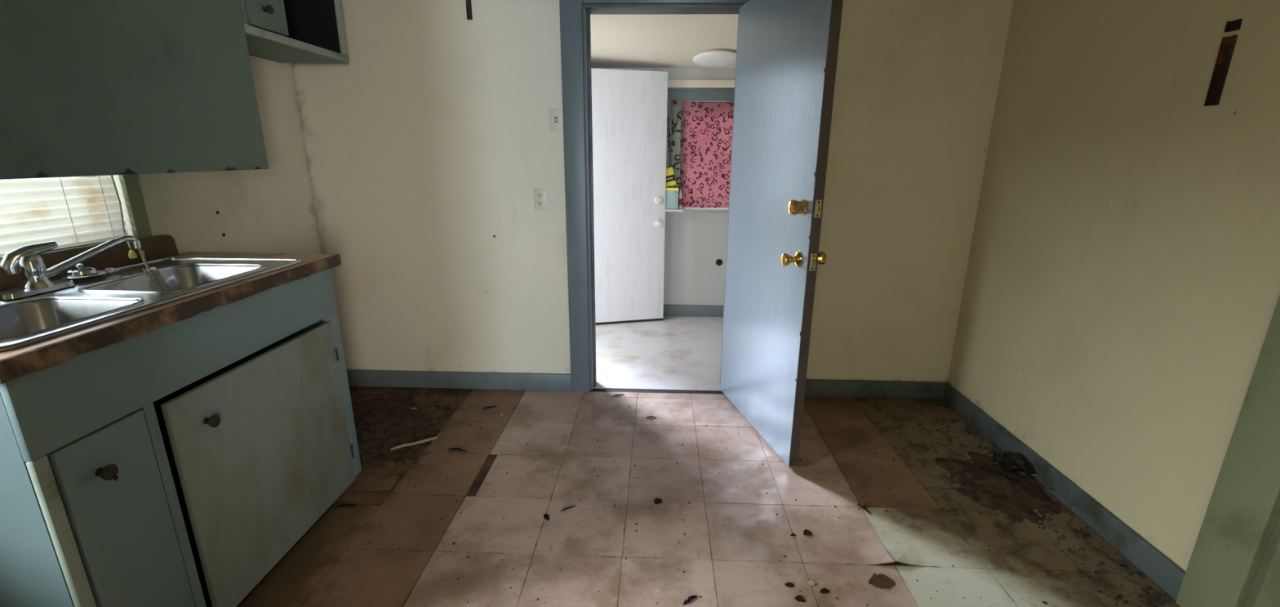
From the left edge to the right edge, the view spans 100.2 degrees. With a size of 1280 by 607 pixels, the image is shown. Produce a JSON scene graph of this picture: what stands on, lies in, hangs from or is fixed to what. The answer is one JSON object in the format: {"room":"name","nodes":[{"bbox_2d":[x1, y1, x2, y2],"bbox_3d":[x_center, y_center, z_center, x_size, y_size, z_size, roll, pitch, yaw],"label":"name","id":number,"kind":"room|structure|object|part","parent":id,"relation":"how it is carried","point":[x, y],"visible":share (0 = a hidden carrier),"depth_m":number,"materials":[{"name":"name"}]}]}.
{"room":"damaged room","nodes":[
{"label":"damaged room","id":0,"kind":"room"},
{"bbox_2d":[0,55,322,258],"bbox_3d":[-1.889,-0.288,1.406,0.140,2.456,3.286,1,16,2],"label":"wall","id":1,"kind":"structure","parent":0,"point":[272,210],"depth_m":2.49,"materials":[{"name":"beige paint"}]},
{"bbox_2d":[0,173,152,262],"bbox_3d":[-1.869,-0.465,1.360,0.136,0.751,1.045,1,16,2],"label":"window","id":2,"kind":"structure","parent":1,"relation":"in","point":[131,184],"depth_m":1.89,"materials":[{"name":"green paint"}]},
{"bbox_2d":[0,174,137,258],"bbox_3d":[-1.789,-0.405,1.376,0.125,0.726,0.914,1,16,2],"label":"window blind","id":3,"kind":"object","parent":2,"relation":"attached to","point":[68,212],"visible":0.47,"depth_m":1.68,"materials":[{"name":"beige plastic"}]},
{"bbox_3d":[-1.840,-0.116,1.458,0.024,0.012,0.914,1,16,2],"label":"rail","id":4,"kind":"part","parent":3,"relation":"part of","materials":[{"name":"white plastic"}]},
{"bbox_3d":[-1.760,-0.351,1.801,0.013,0.330,0.096,-14,21,-41],"label":"lift cord","id":5,"kind":"part","parent":3,"relation":"part of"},
{"bbox_3d":[-1.852,-0.106,1.460,0.096,0.006,0.935,1,16,2],"label":"sill","id":6,"kind":"part","parent":2,"relation":"part of","materials":[{"name":"green paint"}]},
{"bbox_3d":[-1.792,-0.598,1.835,0.016,0.749,0.055,1,16,2],"label":"casing","id":7,"kind":"part","parent":2,"relation":"part of","materials":[{"name":"green paint"}]},
{"bbox_2d":[0,234,178,291],"bbox_3d":[-1.808,-0.083,1.540,0.020,0.083,1.070,1,16,2],"label":"backsplash","id":8,"kind":"structure","parent":1,"relation":"attached to","point":[162,246],"depth_m":1.81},
{"bbox_2d":[0,0,268,179],"bbox_3d":[-1.621,-0.907,1.352,0.322,1.132,1.215,1,16,2],"label":"upper cabinet","id":9,"kind":"object","parent":1,"relation":"attached to","point":[88,87],"visible":1,"depth_m":1.51,"materials":[{"name":"green paint"}]},
{"bbox_2d":[239,0,349,62],"bbox_3d":[-1.579,-1.396,2.201,0.386,0.648,0.675,1,16,2],"label":"upper cabinet","id":10,"kind":"object","parent":1,"relation":"attached to","point":[280,31],"visible":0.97,"depth_m":2.51,"materials":[{"name":"green paint"}]},
{"bbox_3d":[-1.436,-1.344,1.994,0.018,0.594,0.211,1,16,2],"label":"cabinet door","id":11,"kind":"part","parent":10,"relation":"part of","materials":[{"name":"green paint"}]},
{"bbox_3d":[-1.413,-1.116,2.033,0.034,0.032,0.032,1,16,2],"label":"knob","id":12,"kind":"part","parent":10,"relation":"part of","materials":[{"name":"metal"}]},
{"bbox_3d":[-1.437,-1.096,2.280,0.018,0.030,0.675,1,16,2],"label":"rail","id":13,"kind":"part","parent":10,"relation":"part of","materials":[{"name":"wood"}]},
{"bbox_3d":[-1.596,-1.492,2.517,0.329,0.632,0.016,1,16,2],"label":"panel","id":14,"kind":"part","parent":10,"relation":"part of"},
{"bbox_2d":[293,0,1013,381],"bbox_3d":[-0.002,-0.684,2.865,3.523,2.456,0.130,1,16,2],"label":"wall","id":15,"kind":"structure","parent":0,"point":[434,140],"depth_m":2.81,"materials":[{"name":"beige paint"}]},
{"bbox_2d":[346,368,571,391],"bbox_3d":[-1.086,0.449,3.145,1.373,0.103,0.018,1,16,2],"label":"baseboard","id":16,"kind":"structure","parent":15,"relation":"attached to","point":[356,377],"depth_m":3.13,"materials":[{"name":"blue paint"}]},
{"bbox_2d":[465,0,472,19],"bbox_3d":[-0.834,-1.515,2.590,0.024,0.258,0.011,1,16,2],"label":"shelf bracket","id":17,"kind":"object","parent":15,"relation":"attached to","point":[468,6],"visible":1,"depth_m":2.61,"materials":[{"name":"metal"}]},
{"bbox_2d":[533,188,547,210],"bbox_3d":[-0.529,-0.553,2.848,0.068,0.115,0.009,1,16,2],"label":"wall outlet","id":18,"kind":"object","parent":15,"relation":"attached to","point":[540,194],"visible":1,"depth_m":2.85,"materials":[{"name":"beige plastic"}]},
{"bbox_2d":[537,200,543,206],"bbox_3d":[-0.529,-0.533,2.851,0.032,0.032,0.003,1,16,2],"label":"receptacle","id":19,"kind":"object","parent":18,"relation":"attached to","point":[540,202],"depth_m":2.85,"materials":[{"name":"beige plastic"}]},
{"bbox_2d":[537,192,543,198],"bbox_3d":[-0.529,-0.572,2.840,0.032,0.032,0.003,1,16,2],"label":"receptacle","id":20,"kind":"object","parent":18,"relation":"attached to","point":[540,195],"depth_m":2.84,"materials":[{"name":"beige plastic"}]},
{"bbox_2d":[548,107,563,130],"bbox_3d":[-0.429,-0.940,2.733,0.072,0.108,0.016,1,16,2],"label":"light switch","id":21,"kind":"object","parent":15,"relation":"attached to","point":[556,114],"visible":1,"depth_m":2.73,"materials":[{"name":"beige plastic"}]},
{"bbox_2d":[559,0,749,393],"bbox_3d":[0.110,-0.525,2.893,1.003,2.136,0.152,1,16,2],"label":"door frame","id":22,"kind":"structure","parent":15,"relation":"attached to","point":[575,20],"depth_m":2.80,"materials":[{"name":"blue paint"}]},
{"bbox_3d":[-0.340,-0.516,2.845,0.108,2.133,0.022,1,16,2],"label":"casing","id":23,"kind":"part","parent":22,"relation":"part of","materials":[{"name":"blue paint"}]},
{"bbox_2d":[720,0,843,466],"bbox_3d":[0.587,-0.358,2.471,0.189,2.004,0.839,-3,16,-13],"label":"door","id":24,"kind":"structure","parent":15,"relation":"in","point":[788,50],"depth_m":2.33,"materials":[{"name":"blue paint"}]},
{"bbox_3d":[0.607,-0.178,2.164,0.072,0.067,0.068,-3,16,-13],"label":"knob","id":25,"kind":"part","parent":24,"relation":"part of","materials":[{"name":"gold metal"}]},
{"bbox_3d":[0.681,-0.162,2.108,0.027,0.068,0.002,-3,16,-13],"label":"latch plate","id":26,"kind":"part","parent":24,"relation":"part of","materials":[{"name":"gold metal"}]},
{"bbox_3d":[0.683,-0.362,2.052,0.027,0.068,0.002,-3,16,-13],"label":"latch plate","id":27,"kind":"part","parent":24,"relation":"part of","materials":[{"name":"gold metal"}]},
{"bbox_3d":[0.721,-0.185,2.190,0.072,0.067,0.068,-3,16,-13],"label":"knob","id":28,"kind":"part","parent":24,"relation":"part of","materials":[{"name":"gold metal"}]},
{"bbox_2d":[804,378,947,398],"bbox_3d":[1.179,0.486,3.071,1.140,0.101,0.018,1,16,2],"label":"baseboard","id":29,"kind":"structure","parent":15,"relation":"attached to","point":[814,387],"depth_m":3.06,"materials":[{"name":"blue paint"}]},
{"bbox_2d":[595,315,723,382],"bbox_3d":[0.595,0.339,3.982,2.740,0.120,1.514,1,16,2],"label":"floor","id":30,"kind":"structure","parent":0,"point":[672,348],"depth_m":3.77,"materials":[{"name":"white tile"}]},
{"bbox_2d":[591,67,735,305],"bbox_3d":[0.627,-0.869,4.368,2.460,2.000,0.120,1,16,2],"label":"wall","id":31,"kind":"structure","parent":0,"point":[694,240],"depth_m":4.43,"materials":[{"name":"white paint"}]},
{"bbox_2d":[663,304,724,316],"bbox_3d":[1.008,0.070,4.545,1.680,0.100,0.016,1,16,2],"label":"baseboard","id":32,"kind":"structure","parent":31,"relation":"attached to","point":[702,310],"depth_m":4.55,"materials":[{"name":"blue paint"}]},
{"bbox_2d":[665,80,734,211],"bbox_3d":[0.717,-1.219,4.183,1.120,0.981,0.240,1,16,2],"label":"window","id":33,"kind":"structure","parent":31,"relation":"in","point":[690,95],"depth_m":4.09,"materials":[{"name":"blue paint"}]},
{"bbox_3d":[0.207,-1.166,4.229,0.100,0.812,0.018,1,16,2],"label":"casing","id":34,"kind":"part","parent":33,"relation":"part of","materials":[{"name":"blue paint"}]},
{"bbox_2d":[665,186,678,208],"bbox_3d":[0.245,-0.833,4.236,0.115,0.164,0.081,1,16,2],"label":"carton","id":35,"kind":"object","parent":33,"relation":"on","point":[671,193],"visible":0.78,"depth_m":4.20,"materials":[{"name":"cardboard"}]},
{"bbox_2d":[666,166,675,186],"bbox_3d":[0.220,-0.988,4.193,0.129,0.159,0.038,1,16,2],"label":"packet","id":36,"kind":"object","parent":35,"relation":"on","point":[670,178],"visible":0.67,"depth_m":4.18,"materials":[{"name":"yellow plastic"}]},
{"bbox_2d":[666,98,685,195],"bbox_3d":[0.270,-1.171,4.211,0.157,0.824,0.019,1,16,2],"label":"cloth","id":37,"kind":"object","parent":33,"relation":"hanging from","point":[674,146],"visible":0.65,"depth_m":4.17,"materials":[{"name":"green fabric"}]},
{"bbox_2d":[678,189,682,208],"bbox_3d":[0.320,-0.824,4.231,0.029,0.152,0.029,1,16,2],"label":"bottle","id":38,"kind":"object","parent":33,"relation":"on","point":[680,197],"visible":1,"depth_m":4.22,"materials":[{"name":"white plastic"}]},
{"bbox_3d":[0.730,-1.668,4.072,1.100,0.056,0.012,1,16,2],"label":"curtain rod","id":39,"kind":"part","parent":33,"relation":"part of","materials":[{"name":"white metal"}]},
{"bbox_3d":[0.714,-0.759,4.325,1.120,0.018,0.055,1,16,2],"label":"sill","id":40,"kind":"part","parent":33,"relation":"part of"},
{"bbox_2d":[679,101,733,208],"bbox_3d":[0.741,-1.152,4.187,0.850,0.807,0.019,1,16,2],"label":"cloth","id":41,"kind":"object","parent":33,"relation":"hanging from","point":[706,128],"visible":0.45,"depth_m":4.19,"materials":[{"name":"pink fabric"}]},
{"bbox_2d":[715,258,722,265],"bbox_3d":[0.656,-0.342,4.447,0.054,0.054,0.008,1,16,2],"label":"cap","id":42,"kind":"object","parent":31,"relation":"attached to","point":[718,261],"visible":1,"depth_m":4.45,"materials":[{"name":"metal"}]},
{"bbox_2d":[590,14,738,68],"bbox_3d":[0.608,-1.827,3.314,2.740,0.488,1.394,1,16,2],"label":"ceiling","id":43,"kind":"structure","parent":0,"point":[617,41],"depth_m":3.44,"materials":[{"name":"white paint"}]},
{"bbox_2d":[692,48,736,67],"bbox_3d":[0.547,-1.727,3.786,0.351,0.072,0.348,0,16,-3],"label":"ceiling lamp","id":44,"kind":"object","parent":43,"relation":"attached to","point":[717,58],"visible":0.87,"depth_m":3.71,"materials":[{"name":"beige plastic"}]},
{"bbox_2d":[235,386,1180,606],"bbox_3d":[-0.067,0.966,1.689,3.803,0.139,3.286,1,16,2],"label":"floor","id":45,"kind":"structure","parent":0,"point":[842,554],"depth_m":2.02,"materials":[{"name":"beige tile"}]},
{"bbox_2d":[0,268,361,606],"bbox_3d":[-1.490,0.434,1.685,0.652,0.904,1.073,1,16,2],"label":"base cabinet","id":46,"kind":"object","parent":45,"relation":"on","point":[176,464],"visible":0.94,"depth_m":1.42,"materials":[{"name":"blue paint"}]},
{"bbox_3d":[-1.537,0.570,1.177,0.566,0.894,0.018,1,16,2],"label":"panel","id":47,"kind":"part","parent":46,"relation":"part of","materials":[{"name":"blue paint"}]},
{"bbox_3d":[-1.208,0.381,1.211,0.034,0.036,0.036,1,16,2],"label":"knob","id":48,"kind":"part","parent":46,"relation":"part of","materials":[{"name":"metal"}]},
{"bbox_3d":[-1.235,0.621,1.311,0.018,0.692,0.202,1,16,2],"label":"cabinet door","id":49,"kind":"part","parent":46,"relation":"part of","materials":[{"name":"blue paint"}]},
{"bbox_3d":[-1.224,0.090,1.579,0.018,0.181,1.073,1,16,2],"label":"rail","id":50,"kind":"part","parent":46,"relation":"part of","materials":[{"name":"blue paint"}]},
{"bbox_2d":[0,234,341,383],"bbox_3d":[-1.507,-0.066,1.565,0.620,0.126,1.149,1,16,2],"label":"countertop","id":51,"kind":"structure","parent":46,"relation":"on","point":[15,363],"depth_m":1.51,"materials":[{"name":"brown laminate"}]},
{"bbox_2d":[0,235,141,299],"bbox_3d":[-1.682,-0.125,1.580,0.070,0.131,0.389,1,16,3],"label":"faucet","id":52,"kind":"object","parent":51,"relation":"on","point":[25,260],"visible":0.98,"depth_m":1.48,"materials":[{"name":"silver metal"}]},
{"bbox_3d":[-1.688,-0.126,1.483,0.028,0.077,0.121,8,17,26],"label":"lever","id":53,"kind":"part","parent":52,"relation":"part of","materials":[{"name":"silver metal"}]},
{"bbox_3d":[-1.687,-0.040,1.496,0.064,0.012,0.180,1,16,2],"label":"deck plate","id":54,"kind":"part","parent":52,"relation":"part of","materials":[{"name":"silver metal"}]},
{"bbox_3d":[-1.664,-0.147,1.623,0.032,0.087,0.280,3,16,8],"label":"spout","id":55,"kind":"part","parent":52,"relation":"part of","materials":[{"name":"silver metal"}]},
{"bbox_2d":[0,257,301,351],"bbox_3d":[-1.509,0.047,1.539,0.527,0.181,0.962,1,16,2],"label":"sink","id":56,"kind":"object","parent":51,"relation":"in","point":[28,320],"visible":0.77,"depth_m":1.48,"materials":[{"name":"silver metal"}]},
{"bbox_3d":[-1.466,0.118,1.293,0.324,0.177,0.354,1,16,2],"label":"bowl","id":57,"kind":"part","parent":56,"relation":"part of","materials":[{"name":"silver metal"}]},
{"bbox_2d":[62,262,107,279],"bbox_3d":[-1.708,-0.103,1.643,0.100,0.042,0.100,1,16,2],"label":"strainer","id":58,"kind":"object","parent":56,"relation":"on","point":[79,273],"visible":0.98,"depth_m":1.62,"materials":[{"name":"silver metal"}]},
{"bbox_3d":[-1.712,-0.113,1.634,0.020,0.018,0.020,1,16,2],"label":"knob","id":59,"kind":"part","parent":58,"relation":"part of","materials":[{"name":"silver metal"}]},
{"bbox_3d":[-1.708,-0.087,1.648,0.100,0.009,0.100,1,16,2],"label":"plate","id":60,"kind":"part","parent":58,"relation":"part of","materials":[{"name":"silver metal"}]},
{"bbox_2d":[103,267,119,272],"bbox_3d":[-1.698,-0.106,1.720,0.030,0.016,0.039,1,16,2],"label":"pad","id":61,"kind":"object","parent":56,"relation":"on","point":[108,269],"visible":0.93,"depth_m":1.71,"materials":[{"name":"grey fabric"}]},
{"bbox_2d":[137,247,170,290],"bbox_3d":[-1.527,-0.057,1.687,0.184,0.222,0.045,8,17,25],"label":"rag","id":62,"kind":"object","parent":56,"relation":"in","point":[156,281],"visible":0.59,"depth_m":1.68,"materials":[{"name":"grey fabric"}]},
{"bbox_3d":[-1.450,0.001,1.714,0.324,0.177,0.389,1,16,2],"label":"bowl","id":63,"kind":"part","parent":56,"relation":"part of","materials":[{"name":"silver metal"}]},
{"bbox_3d":[-1.186,0.325,1.481,0.034,0.036,0.036,1,16,2],"label":"knob","id":64,"kind":"part","parent":46,"relation":"part of","materials":[{"name":"metal"}]},
{"bbox_3d":[-1.204,0.495,1.796,0.018,0.690,0.706,1,16,2],"label":"cabinet door","id":65,"kind":"part","parent":46,"relation":"part of","materials":[{"name":"grey paint"}]},
{"bbox_3d":[-1.499,0.287,2.192,0.566,0.894,0.018,1,16,2],"label":"panel","id":66,"kind":"part","parent":46,"relation":"part of","materials":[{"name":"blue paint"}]},
{"bbox_2d":[334,503,356,506],"bbox_3d":[-1.150,0.790,2.094,0.085,0.009,0.015,-1,16,-4],"label":"dry leaf","id":67,"kind":"object","parent":45,"relation":"on","point":[340,504],"visible":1,"depth_m":2.10,"materials":[{"name":"brown plant"}]},
{"bbox_2d":[355,475,399,491],"bbox_3d":[-1.100,0.754,2.244,0.140,0.006,0.095,-1,16,-5],"label":"scrap","id":68,"kind":"object","parent":45,"relation":"on","point":[375,482],"visible":1,"depth_m":2.24,"materials":[{"name":"beige paper"}]},
{"bbox_2d":[351,395,452,465],"bbox_3d":[-1.322,0.615,2.704,0.800,0.038,0.820,1,16,2],"label":"floor stain","id":69,"kind":"object","parent":45,"relation":"on","point":[397,427],"visible":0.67,"depth_m":2.68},
{"bbox_2d":[391,435,437,449],"bbox_3d":[-1.065,0.659,2.530,0.209,0.018,0.019,-8,18,-28],"label":"stick","id":70,"kind":"object","parent":69,"relation":"on","point":[436,437],"visible":1,"depth_m":2.53,"materials":[{"name":"beige wood"}]},
{"bbox_2d":[350,386,471,466],"bbox_3d":[-1.372,0.603,2.762,0.796,0.011,0.804,1,16,2],"label":"litter","id":71,"kind":"object","parent":45,"relation":"on","point":[377,451],"visible":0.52,"depth_m":2.91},
{"bbox_2d":[448,447,466,450],"bbox_3d":[-0.852,0.680,2.494,0.090,0.009,0.018,2,16,7],"label":"dry leaf","id":72,"kind":"object","parent":45,"relation":"on","point":[453,448],"visible":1,"depth_m":2.50,"materials":[{"name":"brown plant"}]},
{"bbox_2d":[481,405,497,408],"bbox_3d":[-0.819,0.565,2.910,0.085,0.008,0.024,-7,17,-26],"label":"dry leaf","id":73,"kind":"object","parent":45,"relation":"on","point":[486,406],"visible":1,"depth_m":2.91,"materials":[{"name":"brown plant"}]},
{"bbox_2d":[543,513,550,520],"bbox_3d":[-0.356,0.811,2.038,0.023,0.009,0.045,-6,17,-22],"label":"dry leaf","id":74,"kind":"object","parent":45,"relation":"on","point":[546,516],"visible":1,"depth_m":2.04,"materials":[{"name":"brown plant"}]},
{"bbox_2d":[303,399,990,606],"bbox_3d":[0.010,0.753,2.263,2.300,0.005,1.654,1,16,2],"label":"crumbs","id":75,"kind":"object","parent":45,"relation":"on","point":[689,502],"visible":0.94,"depth_m":2.10,"materials":[{"name":"brown plant"}]},
{"bbox_2d":[653,497,662,503],"bbox_3d":[0.073,0.787,2.136,0.034,0.008,0.033,-3,16,-11],"label":"dry leaf","id":76,"kind":"object","parent":45,"relation":"on","point":[657,500],"visible":1,"depth_m":2.14,"materials":[{"name":"brown plant"}]},
{"bbox_2d":[683,594,697,604],"bbox_3d":[0.157,0.919,1.664,0.060,0.008,0.016,-12,20,-36],"label":"dry leaf","id":77,"kind":"object","parent":45,"relation":"on","point":[691,597],"visible":1,"depth_m":1.66,"materials":[{"name":"brown plant"}]},
{"bbox_2d":[785,581,794,586],"bbox_3d":[0.482,0.906,1.723,0.028,0.007,0.022,10,18,31],"label":"dry leaf","id":78,"kind":"object","parent":45,"relation":"on","point":[788,584],"visible":1,"depth_m":1.73,"materials":[{"name":"brown plant"}]},
{"bbox_2d":[794,594,805,601],"bbox_3d":[0.499,0.921,1.669,0.026,0.008,0.028,-6,17,-23],"label":"dry leaf","id":79,"kind":"object","parent":45,"relation":"on","point":[798,597],"visible":1,"depth_m":1.67,"materials":[{"name":"brown plant"}]},
{"bbox_2d":[803,528,812,535],"bbox_3d":[0.614,0.840,1.960,0.031,0.007,0.034,7,17,22],"label":"dry leaf","id":80,"kind":"object","parent":45,"relation":"on","point":[806,531],"visible":1,"depth_m":1.96,"materials":[{"name":"brown plant"}]},
{"bbox_2d":[807,578,815,584],"bbox_3d":[0.557,0.903,1.732,0.023,0.008,0.025,10,18,31],"label":"bit","id":81,"kind":"object","parent":45,"relation":"on","point":[811,581],"visible":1,"depth_m":1.73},
{"bbox_2d":[819,586,830,593],"bbox_3d":[0.587,0.913,1.699,0.030,0.008,0.023,-14,21,-41],"label":"dry leaf","id":82,"kind":"object","parent":45,"relation":"on","point":[824,589],"visible":1,"depth_m":1.70,"materials":[{"name":"brown plant"}]},
{"bbox_2d":[857,503,871,513],"bbox_3d":[0.879,0.803,2.098,0.013,0.008,0.070,-7,17,-24],"label":"dry leaf","id":83,"kind":"object","parent":45,"relation":"on","point":[862,506],"visible":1,"depth_m":2.10,"materials":[{"name":"brown plant"}]},
{"bbox_2d":[868,573,895,587],"bbox_3d":[0.787,0.904,1.741,0.068,0.004,0.070,14,21,41],"label":"flake","id":84,"kind":"object","parent":45,"relation":"on","point":[882,580],"visible":1,"depth_m":1.74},
{"bbox_2d":[920,475,964,487],"bbox_3d":[1.283,0.757,2.273,0.150,0.006,0.070,2,16,6],"label":"fragment","id":85,"kind":"object","parent":45,"relation":"on","point":[936,481],"visible":1,"depth_m":2.27,"materials":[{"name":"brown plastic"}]},
{"bbox_2d":[933,450,1067,524],"bbox_3d":[1.513,0.758,2.265,0.500,0.035,0.620,1,16,2],"label":"floor stain","id":86,"kind":"object","parent":45,"relation":"on","point":[998,489],"visible":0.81,"depth_m":2.22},
{"bbox_2d":[991,449,1028,475],"bbox_3d":[1.621,0.692,2.348,0.130,0.070,0.169,1,16,2],"label":"plastic bag","id":87,"kind":"object","parent":86,"relation":"on","point":[1006,460],"visible":1,"depth_m":2.32,"materials":[{"name":"black plastic"}]},
{"bbox_2d":[897,418,1164,606],"bbox_3d":[1.438,0.781,2.192,0.498,0.007,1.306,1,16,2],"label":"litter","id":88,"kind":"object","parent":45,"relation":"on","point":[1119,595],"visible":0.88,"depth_m":1.95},
{"bbox_2d":[946,0,1279,571],"bbox_3d":[1.772,-0.230,1.286,0.140,2.456,3.286,1,16,2],"label":"wall","id":89,"kind":"structure","parent":0,"point":[1121,293],"depth_m":1.88,"materials":[{"name":"beige paint"}]},
{"bbox_2d":[942,382,1185,599],"bbox_3d":[1.713,0.691,2.352,0.018,0.101,1.438,1,16,2],"label":"baseboard","id":90,"kind":"structure","parent":89,"relation":"attached to","point":[1165,572],"depth_m":2.05,"materials":[{"name":"blue paint"}]},
{"bbox_2d":[1204,18,1242,106],"bbox_3d":[1.713,-0.704,1.573,0.011,0.231,0.034,1,16,2],"label":"shelf bracket","id":91,"kind":"object","parent":89,"relation":"attached to","point":[1228,44],"visible":1,"depth_m":1.57,"materials":[{"name":"metal"}]},
{"bbox_2d":[1175,294,1279,606],"bbox_3d":[1.741,0.056,0.834,0.164,2.143,1.140,1,16,2],"label":"door frame","id":92,"kind":"structure","parent":89,"relation":"attached to","point":[1238,537],"depth_m":1.48,"materials":[{"name":"green paint"}]},
{"bbox_2d":[1253,539,1279,606],"bbox_3d":[1.678,0.108,0.844,0.112,2.010,0.846,1,16,2],"label":"door","id":93,"kind":"structure","parent":89,"relation":"in","point":[1268,595],"depth_m":1.44,"materials":[{"name":"green paint"}]},
{"bbox_3d":[-0.696,-0.820,3.706,0.140,2.256,1.514,1,16,2],"label":"wall","id":94,"kind":"structure","parent":0,"visible":0},
{"bbox_2d":[591,68,667,324],"bbox_3d":[-0.199,-0.759,4.095,0.827,1.912,0.095,-3,16,-13],"label":"door","id":95,"kind":"structure","parent":94,"relation":"in","point":[629,107],"depth_m":4.11,"materials":[{"name":"white paint"}]},
{"bbox_3d":[0.148,-0.624,4.201,0.062,0.061,0.055,-3,16,-13],"label":"knob","id":96,"kind":"part","parent":95,"relation":"part of","materials":[{"name":"beige plastic"}]}
]}

